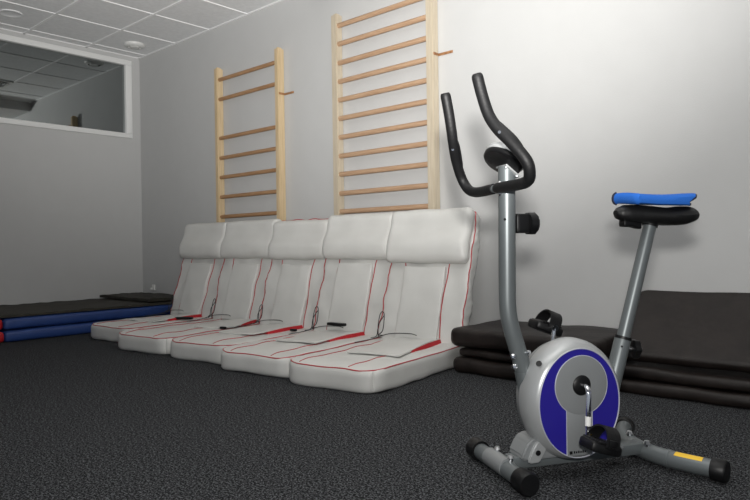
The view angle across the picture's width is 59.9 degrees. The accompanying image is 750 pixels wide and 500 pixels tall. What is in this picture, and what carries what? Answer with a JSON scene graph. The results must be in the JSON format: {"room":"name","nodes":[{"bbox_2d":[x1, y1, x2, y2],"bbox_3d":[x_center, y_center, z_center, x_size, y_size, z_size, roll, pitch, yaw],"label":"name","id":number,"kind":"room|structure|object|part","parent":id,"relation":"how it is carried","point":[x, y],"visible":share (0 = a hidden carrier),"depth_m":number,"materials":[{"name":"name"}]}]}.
{"room":"exercise room","nodes":[
{"label":"exercise room","id":0,"kind":"room"},
{"bbox_2d":[0,29,142,304],"bbox_3d":[-5.634,-0.682,3.867,0.120,2.910,9.000,0,1,42],"label":"wall","id":1,"kind":"structure","parent":0,"point":[71,202],"depth_m":6.59,"materials":[{"name":"white paint"}]},
{"bbox_2d":[0,33,132,138],"bbox_3d":[-4.070,-1.602,5.536,0.072,0.840,4.198,0,1,42],"label":"window","id":2,"kind":"structure","parent":1,"relation":"in","point":[43,85],"depth_m":6.56,"materials":[{"name":"white"}]},
{"bbox_2d":[0,0,277,57],"bbox_3d":[-0.790,-2.128,-0.470,13.100,0.096,9.100,0,1,42],"label":"ceiling","id":3,"kind":"structure","parent":0,"point":[194,12],"depth_m":5.92,"materials":[{"name":"tile"}]},
{"bbox_2d":[0,9,22,17],"bbox_3d":[-3.205,-2.082,5.730,0.184,0.010,0.184,0,1,42],"label":"ceiling vent","id":4,"kind":"object","parent":3,"relation":"in","point":[6,12],"visible":1,"depth_m":5.73,"materials":[{"name":"plastic"}]},
{"bbox_2d":[124,41,144,48],"bbox_3d":[-2.459,-2.086,6.653,0.200,0.040,0.200,0,1,42],"label":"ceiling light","id":5,"kind":"object","parent":3,"relation":"in","point":[129,44],"visible":1,"depth_m":6.60,"materials":[{"name":"white plastic"}]},
{"bbox_2d":[0,0,283,58],"bbox_3d":[-0.938,-2.078,-0.336,12.500,0.011,8.900,0,1,42],"label":"grid","id":6,"kind":"object","parent":3,"relation":"attached to","point":[76,1],"depth_m":6.05,"materials":[{"name":"white paint"}]},
{"bbox_2d":[0,333,749,499],"bbox_3d":[-0.750,0.783,-0.452,13.100,0.100,9.100,0,1,42],"label":"floor","id":7,"kind":"structure","parent":0,"point":[83,417],"depth_m":2.46,"materials":[{"name":"carpet"}]},
{"bbox_2d":[0,314,169,342],"bbox_3d":[-2.926,0.677,5.873,1.115,0.097,2.373,0,1,42],"label":"mat","id":8,"kind":"object","parent":7,"relation":"on","point":[10,335],"visible":0.27,"depth_m":5.33,"materials":[{"name":"blue plastic"}]},
{"bbox_2d":[0,304,171,329],"bbox_3d":[-2.939,0.581,5.883,1.087,0.098,2.377,0,1,42],"label":"mat","id":9,"kind":"object","parent":8,"relation":"on","point":[118,313],"visible":0.41,"depth_m":5.56,"materials":[{"name":"blue plastic"}]},
{"bbox_2d":[0,298,172,317],"bbox_3d":[-3.048,0.519,5.779,1.077,0.028,2.670,0,1,42],"label":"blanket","id":10,"kind":"object","parent":9,"relation":"on","point":[41,308],"visible":0.81,"depth_m":5.91,"materials":[{"name":"black fabric"}]},
{"bbox_2d":[100,292,172,301],"bbox_3d":[-2.339,0.469,6.613,1.012,0.034,0.460,0,1,42],"label":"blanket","id":11,"kind":"object","parent":10,"relation":"on","point":[147,297],"visible":0.95,"depth_m":6.49,"materials":[{"name":"black fabric"}]},
{"bbox_2d":[91,222,227,341],"bbox_3d":[-1.762,0.233,5.548,0.647,0.948,1.144,-1,0,38],"label":"mat","id":12,"kind":"object","parent":7,"relation":"on","point":[194,294],"visible":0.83,"depth_m":5.71,"materials":[{"name":"white"}]},
{"bbox_2d":[91,315,209,341],"bbox_3d":[-1.805,0.643,5.492,0.611,0.131,0.991,-1,0,38],"label":"seat cushion","id":13,"kind":"object","parent":12,"relation":"on","point":[105,330],"depth_m":5.21,"materials":[{"name":"white leather"}]},
{"bbox_3d":[-1.594,0.349,5.780,0.305,0.464,0.177,-1,0,38],"label":"lumbar panel","id":14,"kind":"part","parent":12,"relation":"part of","materials":[{"name":"white leather"}]},
{"bbox_3d":[-1.523,0.192,5.858,0.644,0.870,0.359,-1,0,38],"label":"backrest","id":15,"kind":"part","parent":12,"relation":"part of","materials":[{"name":"white leather"}]},
{"bbox_2d":[179,222,227,258],"bbox_3d":[-1.528,-0.081,5.856,0.612,0.330,0.181,-1,0,38],"label":"pillow","id":16,"kind":"object","parent":12,"relation":"on","point":[200,240],"depth_m":5.79,"materials":[{"name":"white leather"}]},
{"bbox_2d":[118,219,280,354],"bbox_3d":[-1.267,0.229,5.025,0.724,0.951,1.289,-1,0,35],"label":"mat","id":17,"kind":"object","parent":7,"relation":"on","point":[246,265],"visible":0.77,"depth_m":5.26,"materials":[{"name":"white"}]},
{"bbox_2d":[118,319,258,354],"bbox_3d":[-1.332,0.639,4.982,0.612,0.132,1.116,-1,0,35],"label":"seat cushion","id":18,"kind":"object","parent":17,"relation":"on","point":[155,339],"depth_m":4.64,"materials":[{"name":"white leather"}]},
{"bbox_3d":[-1.097,0.345,5.332,0.307,0.460,0.180,-1,0,35],"label":"lumbar panel","id":19,"kind":"part","parent":17,"relation":"part of","materials":[{"name":"white leather"}]},
{"bbox_3d":[-1.034,0.188,5.409,0.653,0.872,0.364,-1,0,35],"label":"backrest","id":20,"kind":"part","parent":17,"relation":"part of","materials":[{"name":"white leather"}]},
{"bbox_2d":[220,219,280,258],"bbox_3d":[-1.035,-0.089,5.408,0.617,0.327,0.182,-1,0,35],"label":"pillow","id":21,"kind":"object","parent":17,"relation":"on","point":[245,239],"depth_m":5.35,"materials":[{"name":"white leather"}]},
{"bbox_2d":[170,218,327,363],"bbox_3d":[-0.805,0.231,4.627,0.656,0.938,1.226,-1,0,35],"label":"mat","id":22,"kind":"object","parent":7,"relation":"on","point":[294,279],"visible":0.68,"depth_m":4.84,"materials":[{"name":"white"}]},
{"bbox_2d":[170,324,312,363],"bbox_3d":[-0.845,0.635,4.573,0.610,0.131,1.071,-1,0,35],"label":"seat cushion","id":23,"kind":"object","parent":22,"relation":"on","point":[208,346],"depth_m":4.26,"materials":[{"name":"white leather"}]},
{"bbox_3d":[-0.632,0.341,4.906,0.308,0.461,0.177,-1,0,35],"label":"lumbar panel","id":24,"kind":"part","parent":22,"relation":"part of","materials":[{"name":"white leather"}]},
{"bbox_3d":[-0.566,0.187,4.988,0.636,0.860,0.357,-1,0,35],"label":"backrest","id":25,"kind":"part","parent":22,"relation":"part of","materials":[{"name":"white leather"}]},
{"bbox_2d":[268,219,327,259],"bbox_3d":[-0.569,-0.077,4.984,0.594,0.309,0.175,-1,0,35],"label":"pillow","id":26,"kind":"object","parent":22,"relation":"on","point":[297,239],"depth_m":4.94,"materials":[{"name":"white leather"}]},
{"bbox_2d":[221,212,393,377],"bbox_3d":[-0.360,0.223,4.205,0.633,0.948,1.260,-1,0,35],"label":"mat","id":27,"kind":"object","parent":7,"relation":"on","point":[349,306],"visible":0.74,"depth_m":4.42,"materials":[{"name":"white"}]},
{"bbox_2d":[221,331,378,377],"bbox_3d":[-0.397,0.632,4.144,0.610,0.132,1.106,-1,0,35],"label":"seat cushion","id":28,"kind":"object","parent":27,"relation":"on","point":[268,357],"depth_m":3.81,"materials":[{"name":"white leather"}]},
{"bbox_3d":[-0.169,0.327,4.495,0.305,0.479,0.183,-1,0,35],"label":"lumbar panel","id":29,"kind":"part","parent":27,"relation":"part of","materials":[{"name":"white leather"}]},
{"bbox_3d":[-0.106,0.185,4.571,0.627,0.865,0.361,-1,0,35],"label":"backrest","id":30,"kind":"part","parent":27,"relation":"part of","materials":[{"name":"white leather"}]},
{"bbox_2d":[322,212,393,259],"bbox_3d":[-0.110,-0.094,4.572,0.595,0.327,0.183,-1,0,35],"label":"pillow","id":31,"kind":"object","parent":27,"relation":"on","point":[364,236],"depth_m":4.52,"materials":[{"name":"white leather"}]},
{"bbox_2d":[289,207,480,393],"bbox_3d":[0.095,0.217,3.792,0.629,0.952,1.254,-1,0,35],"label":"mat","id":32,"kind":"object","parent":7,"relation":"on","point":[432,254],"visible":0.96,"depth_m":3.98,"materials":[{"name":"white"}]},
{"bbox_2d":[289,338,462,393],"bbox_3d":[0.061,0.628,3.732,0.610,0.132,1.107,-1,0,35],"label":"seat cushion","id":33,"kind":"object","parent":32,"relation":"on","point":[380,364],"depth_m":3.40,"materials":[{"name":"white leather"}]},
{"bbox_3d":[0.287,0.333,4.082,0.304,0.463,0.173,-1,0,35],"label":"lumbar panel","id":34,"kind":"part","parent":32,"relation":"part of","materials":[{"name":"white leather"}]},
{"bbox_3d":[0.349,0.177,4.162,0.628,0.859,0.354,-1,0,35],"label":"backrest","id":35,"kind":"part","parent":32,"relation":"part of","materials":[{"name":"white leather"}]},
{"bbox_2d":[386,207,474,263],"bbox_3d":[0.346,-0.088,4.159,0.592,0.354,0.183,-1,0,35],"label":"pillow","id":36,"kind":"object","parent":32,"relation":"on","point":[420,236],"depth_m":4.09,"materials":[{"name":"white leather"}]},
{"bbox_2d":[453,356,515,379],"bbox_3d":[0.925,0.638,3.590,0.879,0.091,0.556,0,1,42],"label":"mat","id":37,"kind":"object","parent":7,"relation":"on","point":[465,364],"visible":0.19,"depth_m":3.54,"materials":[{"name":"black leather"}]},
{"bbox_2d":[459,347,628,361],"bbox_3d":[0.947,0.563,3.591,0.856,0.052,0.540,0,0,42],"label":"mat","id":38,"kind":"object","parent":37,"relation":"on","point":[493,354],"visible":0.13,"depth_m":3.55,"materials":[{"name":"black leather"}]},
{"bbox_2d":[451,319,617,357],"bbox_3d":[0.919,0.482,3.597,0.882,0.109,0.566,0,1,43],"label":"mat","id":39,"kind":"object","parent":38,"relation":"on","point":[486,335],"visible":0.58,"depth_m":3.49,"materials":[{"name":"black leather"}]},
{"bbox_2d":[441,72,730,496],"bbox_3d":[0.648,0.093,2.084,0.830,1.206,0.551,-1,0,-16],"label":"exercise bike","id":40,"kind":"object","parent":7,"relation":"on","point":[568,389],"visible":1,"depth_m":1.99,"materials":[{"name":"silver metal"}]},
{"bbox_3d":[0.385,0.662,2.030,0.057,0.057,0.120,-1,0,-16],"label":"mount plate","id":41,"kind":"part","parent":40,"relation":"part of","materials":[{"name":"silver metal"}]},
{"bbox_3d":[0.462,0.187,2.024,0.162,0.889,0.052,-1,0,-16],"label":"post","id":42,"kind":"part","parent":40,"relation":"part of","materials":[{"name":"silver metal"}]},
{"bbox_3d":[0.486,-0.083,2.031,0.030,0.069,0.069,-1,0,-16],"label":"tension knob","id":43,"kind":"part","parent":40,"relation":"part of","materials":[{"name":"black plastic"}]},
{"bbox_3d":[0.585,0.335,2.138,0.028,0.166,0.060,-1,0,11],"label":"crank arm","id":44,"kind":"part","parent":40,"relation":"part of","materials":[{"name":"silver metal"}]},
{"bbox_3d":[0.621,0.542,1.977,0.084,0.162,0.004,-1,0,-16],"label":"stem plate","id":45,"kind":"part","parent":40,"relation":"part of","materials":[{"name":"silver metal"}]},
{"bbox_3d":[0.627,0.410,1.977,0.178,0.178,0.005,-1,0,-16],"label":"hub plate","id":46,"kind":"part","parent":40,"relation":"part of","materials":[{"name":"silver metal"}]},
{"bbox_3d":[0.632,0.483,1.952,0.024,0.163,0.067,-1,0,-3],"label":"crank arm","id":47,"kind":"part","parent":40,"relation":"part of","materials":[{"name":"silver metal"}]},
{"bbox_3d":[0.850,0.324,2.132,0.029,0.060,0.066,-1,0,-9],"label":"height knob","id":48,"kind":"part","parent":40,"relation":"part of","materials":[{"name":"black plastic"}]},
{"bbox_3d":[0.859,0.102,2.137,0.160,0.417,0.042,-1,0,-16],"label":"seat post","id":49,"kind":"part","parent":40,"relation":"part of","materials":[{"name":"silver metal"}]},
{"bbox_2d":[611,192,696,205],"bbox_3d":[0.943,-0.168,2.137,0.300,0.052,0.126,-1,0,-16],"label":"folded cloth","id":50,"kind":"object","parent":40,"relation":"on","point":[683,199],"visible":1,"depth_m":2.08,"materials":[{"name":"blue fabric"}]},
{"bbox_2d":[620,376,749,408],"bbox_3d":[1.916,0.642,2.769,1.673,0.066,0.480,0,1,42],"label":"mat","id":51,"kind":"object","parent":7,"relation":"on","point":[722,397],"visible":0.42,"depth_m":2.93,"materials":[{"name":"black leather"}]},
{"bbox_2d":[623,361,749,391],"bbox_3d":[1.931,0.574,2.769,1.664,0.062,0.465,0,1,42],"label":"mat","id":52,"kind":"object","parent":51,"relation":"on","point":[701,377],"visible":0.59,"depth_m":2.96,"materials":[{"name":"black leather"}]},
{"bbox_2d":[627,290,749,372],"bbox_3d":[1.873,0.369,2.804,1.601,0.328,0.385,0,1,42],"label":"mat","id":53,"kind":"object","parent":52,"relation":"on","point":[708,330],"visible":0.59,"depth_m":3.09,"materials":[{"name":"black leather"}]},
{"bbox_2d":[139,0,749,328],"bbox_3d":[2.253,-0.785,2.884,13.100,2.910,0.120,0,1,42],"label":"wall","id":54,"kind":"structure","parent":0,"point":[605,98],"depth_m":4.03,"materials":[{"name":"white paint"}]},
{"bbox_2d":[214,47,293,221],"bbox_3d":[-1.078,-0.505,5.769,1.046,2.405,0.073,0,1,42],"label":"wall bars","id":55,"kind":"object","parent":54,"relation":"attached to","point":[280,191],"visible":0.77,"depth_m":5.71,"materials":[{"name":"brown wood"}]},
{"bbox_3d":[-1.450,-0.502,6.103,0.046,2.405,0.070,0,1,42],"label":"post","id":56,"kind":"part","parent":55,"relation":"part of","materials":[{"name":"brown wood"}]},
{"bbox_3d":[-0.796,-0.507,5.511,0.046,2.405,0.070,0,1,42],"label":"post","id":57,"kind":"part","parent":55,"relation":"part of","materials":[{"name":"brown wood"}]},
{"bbox_2d":[331,0,452,214],"bbox_3d":[0.103,-0.570,4.702,1.094,2.515,0.069,0,1,42],"label":"wall bars","id":58,"kind":"object","parent":54,"relation":"attached to","point":[431,16],"visible":0.7,"depth_m":4.66,"materials":[{"name":"brown wood"}]},
{"bbox_3d":[-0.282,-0.567,5.049,0.058,2.515,0.066,0,1,42],"label":"post","id":59,"kind":"part","parent":58,"relation":"part of","materials":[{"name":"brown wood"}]},
{"bbox_3d":[0.399,-0.572,4.433,0.058,2.515,0.066,0,1,42],"label":"post","id":60,"kind":"part","parent":58,"relation":"part of","materials":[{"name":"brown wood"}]}
]}

